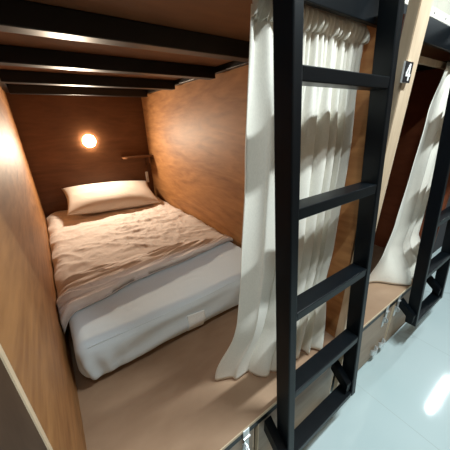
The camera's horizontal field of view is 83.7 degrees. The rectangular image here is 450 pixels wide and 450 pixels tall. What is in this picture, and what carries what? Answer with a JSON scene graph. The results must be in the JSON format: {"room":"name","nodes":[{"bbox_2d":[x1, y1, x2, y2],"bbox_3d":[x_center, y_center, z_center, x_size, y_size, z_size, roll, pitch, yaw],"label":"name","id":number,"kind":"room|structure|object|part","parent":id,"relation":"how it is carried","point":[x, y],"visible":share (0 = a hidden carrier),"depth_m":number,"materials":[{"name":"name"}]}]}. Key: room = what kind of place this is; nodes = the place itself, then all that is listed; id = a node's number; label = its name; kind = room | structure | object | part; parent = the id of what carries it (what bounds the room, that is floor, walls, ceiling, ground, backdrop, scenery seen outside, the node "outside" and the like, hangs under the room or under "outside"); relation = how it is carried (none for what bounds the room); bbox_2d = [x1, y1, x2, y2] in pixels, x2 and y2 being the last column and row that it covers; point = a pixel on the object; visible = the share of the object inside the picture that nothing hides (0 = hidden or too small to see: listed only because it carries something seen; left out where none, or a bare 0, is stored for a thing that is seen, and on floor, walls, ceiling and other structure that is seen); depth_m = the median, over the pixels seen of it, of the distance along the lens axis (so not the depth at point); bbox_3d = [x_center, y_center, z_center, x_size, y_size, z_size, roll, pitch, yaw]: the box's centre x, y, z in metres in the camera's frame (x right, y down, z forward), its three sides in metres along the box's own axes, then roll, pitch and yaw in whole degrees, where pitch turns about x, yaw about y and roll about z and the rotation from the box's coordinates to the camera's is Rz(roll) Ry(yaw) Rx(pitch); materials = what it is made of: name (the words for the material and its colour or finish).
{"room":"dormitory","nodes":[
{"label":"dormitory","id":0,"kind":"room"},
{"bbox_2d":[0,86,86,449],"bbox_3d":[-0.954,-0.108,1.205,0.018,1.200,2.216,-17,27,-32],"label":"wall","id":1,"kind":"structure","parent":0,"point":[33,340],"depth_m":0.67,"materials":[{"name":"brown wood"}]},
{"bbox_2d":[0,344,52,449],"bbox_3d":[-0.303,0.219,0.361,0.002,1.200,0.014,-17,27,-32],"label":"trim","id":2,"kind":"structure","parent":1,"relation":"attached to","point":[3,356],"depth_m":0.38,"materials":[{"name":"brown wood"}]},
{"bbox_2d":[0,0,378,96],"bbox_3d":[-0.577,-0.805,1.267,1.068,0.129,2.146,-17,27,-32],"label":"bunk","id":3,"kind":"object","parent":1,"relation":"attached to","point":[111,48],"visible":0.82,"depth_m":0.81,"materials":[{"name":"black paint"}]},
{"bbox_3d":[-0.996,-0.678,1.053,0.030,0.028,2.059,-17,27,-32],"label":"rail","id":4,"kind":"part","parent":3,"relation":"part of","materials":[{"name":"black metal"}]},
{"bbox_3d":[-0.206,-0.913,1.562,0.030,0.028,2.059,-17,27,-32],"label":"rail","id":5,"kind":"part","parent":3,"relation":"part of","materials":[{"name":"black metal"}]},
{"bbox_2d":[215,0,369,379],"bbox_3d":[0.213,0.018,0.821,0.554,1.183,0.106,-13,25,-25],"label":"curtain","id":6,"kind":"object","parent":3,"relation":"hanging from","point":[330,40],"visible":0.69,"depth_m":0.77,"materials":[{"name":"beige fabric"}]},
{"bbox_2d":[264,0,404,449],"bbox_3d":[0.317,0.096,0.774,0.467,1.480,0.167,-17,27,-32],"label":"ladder","id":7,"kind":"object","parent":3,"relation":"attached to","point":[290,74],"visible":1,"depth_m":0.72,"materials":[{"name":"black metal"}]},
{"bbox_3d":[0.165,0.139,0.676,0.030,1.476,0.167,-17,27,-32],"label":"rail","id":8,"kind":"part","parent":7,"relation":"part of","materials":[{"name":"black metal"}]},
{"bbox_3d":[0.495,0.041,0.888,0.030,1.476,0.167,-17,27,-32],"label":"rail","id":9,"kind":"part","parent":7,"relation":"part of","materials":[{"name":"black metal"}]},
{"bbox_2d":[6,93,154,217],"bbox_3d":[-1.184,-0.553,2.326,1.036,1.220,0.018,-17,27,-32],"label":"wall","id":10,"kind":"structure","parent":0,"point":[52,129],"depth_m":2.19,"materials":[{"name":"brown wood"}]},
{"bbox_2d":[83,135,95,146],"bbox_3d":[-1.192,-0.738,2.209,0.104,0.104,0.040,-17,27,-32],"label":"wall lamp","id":11,"kind":"object","parent":10,"relation":"attached to","point":[88,140],"visible":1,"depth_m":2.20,"materials":[{"name":"metal"}]},
{"bbox_2d":[121,154,152,167],"bbox_3d":[-0.851,-0.609,2.466,0.278,0.134,0.119,-17,27,-32],"label":"corner shelf","id":12,"kind":"object","parent":10,"relation":"attached to","point":[147,156],"visible":1,"depth_m":2.45,"materials":[{"name":"brown wood"}]},
{"bbox_2d":[141,25,375,336],"bbox_3d":[-0.134,-0.361,1.753,0.018,1.200,2.181,-17,27,-32],"label":"wall","id":13,"kind":"structure","parent":0,"point":[196,130],"depth_m":1.59,"materials":[{"name":"brown wood"}]},
{"bbox_2d":[302,247,449,449],"bbox_3d":[3.059,0.413,2.277,10.600,0.050,1.600,-17,27,-32],"label":"floor","id":14,"kind":"structure","parent":0,"point":[400,400],"depth_m":1.27,"materials":[{"name":"tile"}]},
{"bbox_2d":[0,358,46,449],"bbox_3d":[-0.342,0.411,0.405,0.108,1.585,0.014,-17,27,-32],"label":"wooden post","id":15,"kind":"object","parent":14,"relation":"on","point":[18,431],"visible":1,"depth_m":0.37,"materials":[{"name":"brown wood"}]},
{"bbox_2d":[67,305,334,449],"bbox_3d":[-0.496,0.499,1.777,1.034,0.385,2.234,-17,27,-32],"label":"platform","id":16,"kind":"object","parent":14,"relation":"on","point":[168,397],"visible":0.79,"depth_m":0.93,"materials":[{"name":"brown wood"}]},
{"bbox_2d":[69,241,240,379],"bbox_3d":[-0.637,0.158,1.819,0.966,0.216,1.786,-17,27,-32],"label":"mattress","id":17,"kind":"object","parent":16,"relation":"on","point":[113,331],"visible":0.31,"depth_m":1.09,"materials":[{"name":"white fabric"}]},
{"bbox_2d":[46,197,232,333],"bbox_3d":[-0.711,0.041,1.858,0.984,0.126,1.555,-17,27,-32],"label":"blanket","id":18,"kind":"object","parent":17,"relation":"on","point":[94,256],"visible":0.89,"depth_m":1.54,"materials":[{"name":"beige fabric"}]},
{"bbox_2d":[62,181,159,214],"bbox_3d":[-1.010,-0.264,2.256,0.756,0.214,0.399,-15,26,-29],"label":"pillow","id":19,"kind":"object","parent":18,"relation":"on","point":[115,195],"visible":1,"depth_m":2.15,"materials":[{"name":"white fabric"}]},
{"bbox_3d":[-0.235,0.824,1.021,0.440,0.321,0.546,-17,27,-32],"label":"drawer","id":20,"kind":"part","parent":16,"relation":"part of","materials":[{"name":"brown laminate"}]},
{"bbox_3d":[0.124,0.670,0.894,1.034,0.032,0.034,-17,27,-32],"label":"rail","id":21,"kind":"part","parent":16,"relation":"part of","materials":[{"name":"metal"}]},
{"bbox_3d":[0.158,0.707,1.275,0.469,0.321,0.546,-17,27,-32],"label":"drawer","id":22,"kind":"part","parent":16,"relation":"part of","materials":[{"name":"brown laminate"}]},
{"bbox_2d":[335,0,433,336],"bbox_3d":[0.531,-0.384,0.774,0.108,1.949,0.072,-17,27,-32],"label":"wooden post","id":23,"kind":"object","parent":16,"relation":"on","point":[418,12],"visible":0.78,"depth_m":0.73,"materials":[{"name":"brown wood"}]},
{"bbox_3d":[0.516,-0.434,0.715,0.046,0.052,0.005,-17,27,-32],"label":"number plate","id":24,"kind":"part","parent":23,"relation":"part of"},
{"bbox_3d":[0.518,-0.433,0.712,0.046,0.052,0.001,-17,27,-32],"label":"plate","id":25,"kind":"part","parent":23,"relation":"part of","materials":[{"name":"black plastic"}]},
{"bbox_2d":[331,245,426,389],"bbox_3d":[0.355,0.245,2.325,1.052,0.385,2.234,-17,27,-32],"label":"platform","id":26,"kind":"object","parent":14,"relation":"on","point":[384,317],"visible":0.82,"depth_m":1.42,"materials":[{"name":"brown wood"}]},
{"bbox_3d":[0.603,0.574,1.561,0.479,0.321,0.546,-17,27,-32],"label":"drawer","id":27,"kind":"part","parent":26,"relation":"part of","materials":[{"name":"brown laminate"}]},
{"bbox_3d":[0.854,0.721,1.436,0.059,0.032,0.022,-17,27,-32],"label":"handle","id":28,"kind":"part","parent":26,"relation":"part of","materials":[{"name":"metal"}]},
{"bbox_3d":[0.927,0.699,1.483,0.059,0.032,0.022,-17,27,-32],"label":"handle","id":29,"kind":"part","parent":26,"relation":"part of","materials":[{"name":"metal"}]},
{"bbox_3d":[0.975,0.416,1.442,1.052,0.032,0.034,-17,27,-32],"label":"rail","id":30,"kind":"part","parent":26,"relation":"part of","materials":[{"name":"black paint"}]},
{"bbox_3d":[1.023,0.449,1.832,0.497,0.321,0.546,-17,27,-32],"label":"drawer","id":31,"kind":"part","parent":26,"relation":"part of","materials":[{"name":"brown laminate"}]},
{"bbox_2d":[400,14,405,37],"bbox_3d":[-0.092,-0.373,1.780,0.018,1.200,2.181,-17,27,-32],"label":"wall","id":32,"kind":"structure","parent":0,"point":[404,15],"depth_m":0.73,"materials":[{"name":"brown wood"}]},
{"bbox_2d":[403,0,449,71],"bbox_3d":[0.295,-1.066,1.829,1.068,0.129,2.146,-17,27,-32],"label":"bunk","id":33,"kind":"object","parent":32,"relation":"attached to","point":[436,42],"visible":0.13,"depth_m":0.95,"materials":[{"name":"black paint"}]},
{"bbox_2d":[399,88,449,326],"bbox_3d":[1.189,-0.164,1.336,0.467,1.480,0.167,-17,27,-32],"label":"ladder","id":34,"kind":"object","parent":33,"relation":"attached to","point":[415,309],"visible":1,"depth_m":1.34,"materials":[{"name":"black metal"}]},
{"bbox_3d":[1.367,-0.219,1.450,0.030,1.476,0.167,-17,27,-32],"label":"rail","id":35,"kind":"part","parent":34,"relation":"part of","materials":[{"name":"black metal"}]},
{"bbox_2d":[418,56,446,69],"bbox_3d":[0.876,-0.709,1.091,0.998,0.026,0.012,-17,27,-32],"label":"curtain rod","id":36,"kind":"object","parent":33,"relation":"attached to","point":[422,60],"visible":0.2,"depth_m":1.11,"materials":[{"name":"brown wood"}]},
{"bbox_2d":[369,62,449,284],"bbox_3d":[1.090,-0.231,1.350,0.548,1.178,0.152,-15,26,-29],"label":"curtain","id":37,"kind":"object","parent":36,"relation":"hanging from","point":[396,266],"visible":0.84,"depth_m":1.42,"materials":[{"name":"beige fabric"}]},
{"bbox_3d":[0.666,-1.174,2.123,0.030,0.028,2.059,-17,27,-32],"label":"rail","id":38,"kind":"part","parent":33,"relation":"part of","materials":[{"name":"beige wood"}]},
{"bbox_2d":[374,69,449,247],"bbox_3d":[0.739,-0.621,2.315,0.018,1.200,2.181,-17,27,-32],"label":"wall","id":39,"kind":"structure","parent":0,"point":[425,84],"depth_m":1.64,"materials":[{"name":"brown wood"}]},
{"bbox_3d":[3.013,-1.879,1.287,10.600,0.068,1.700,-17,27,-32],"label":"ceiling","id":40,"kind":"structure","parent":0,"visible":0},
{"bbox_2d":[432,0,449,15],"bbox_3d":[0.882,-1.185,0.895,0.946,0.747,0.040,-17,27,-32],"label":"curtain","id":41,"kind":"object","parent":40,"relation":"hanging from","point":[442,5],"visible":0.24,"depth_m":1.02,"materials":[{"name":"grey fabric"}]}
]}

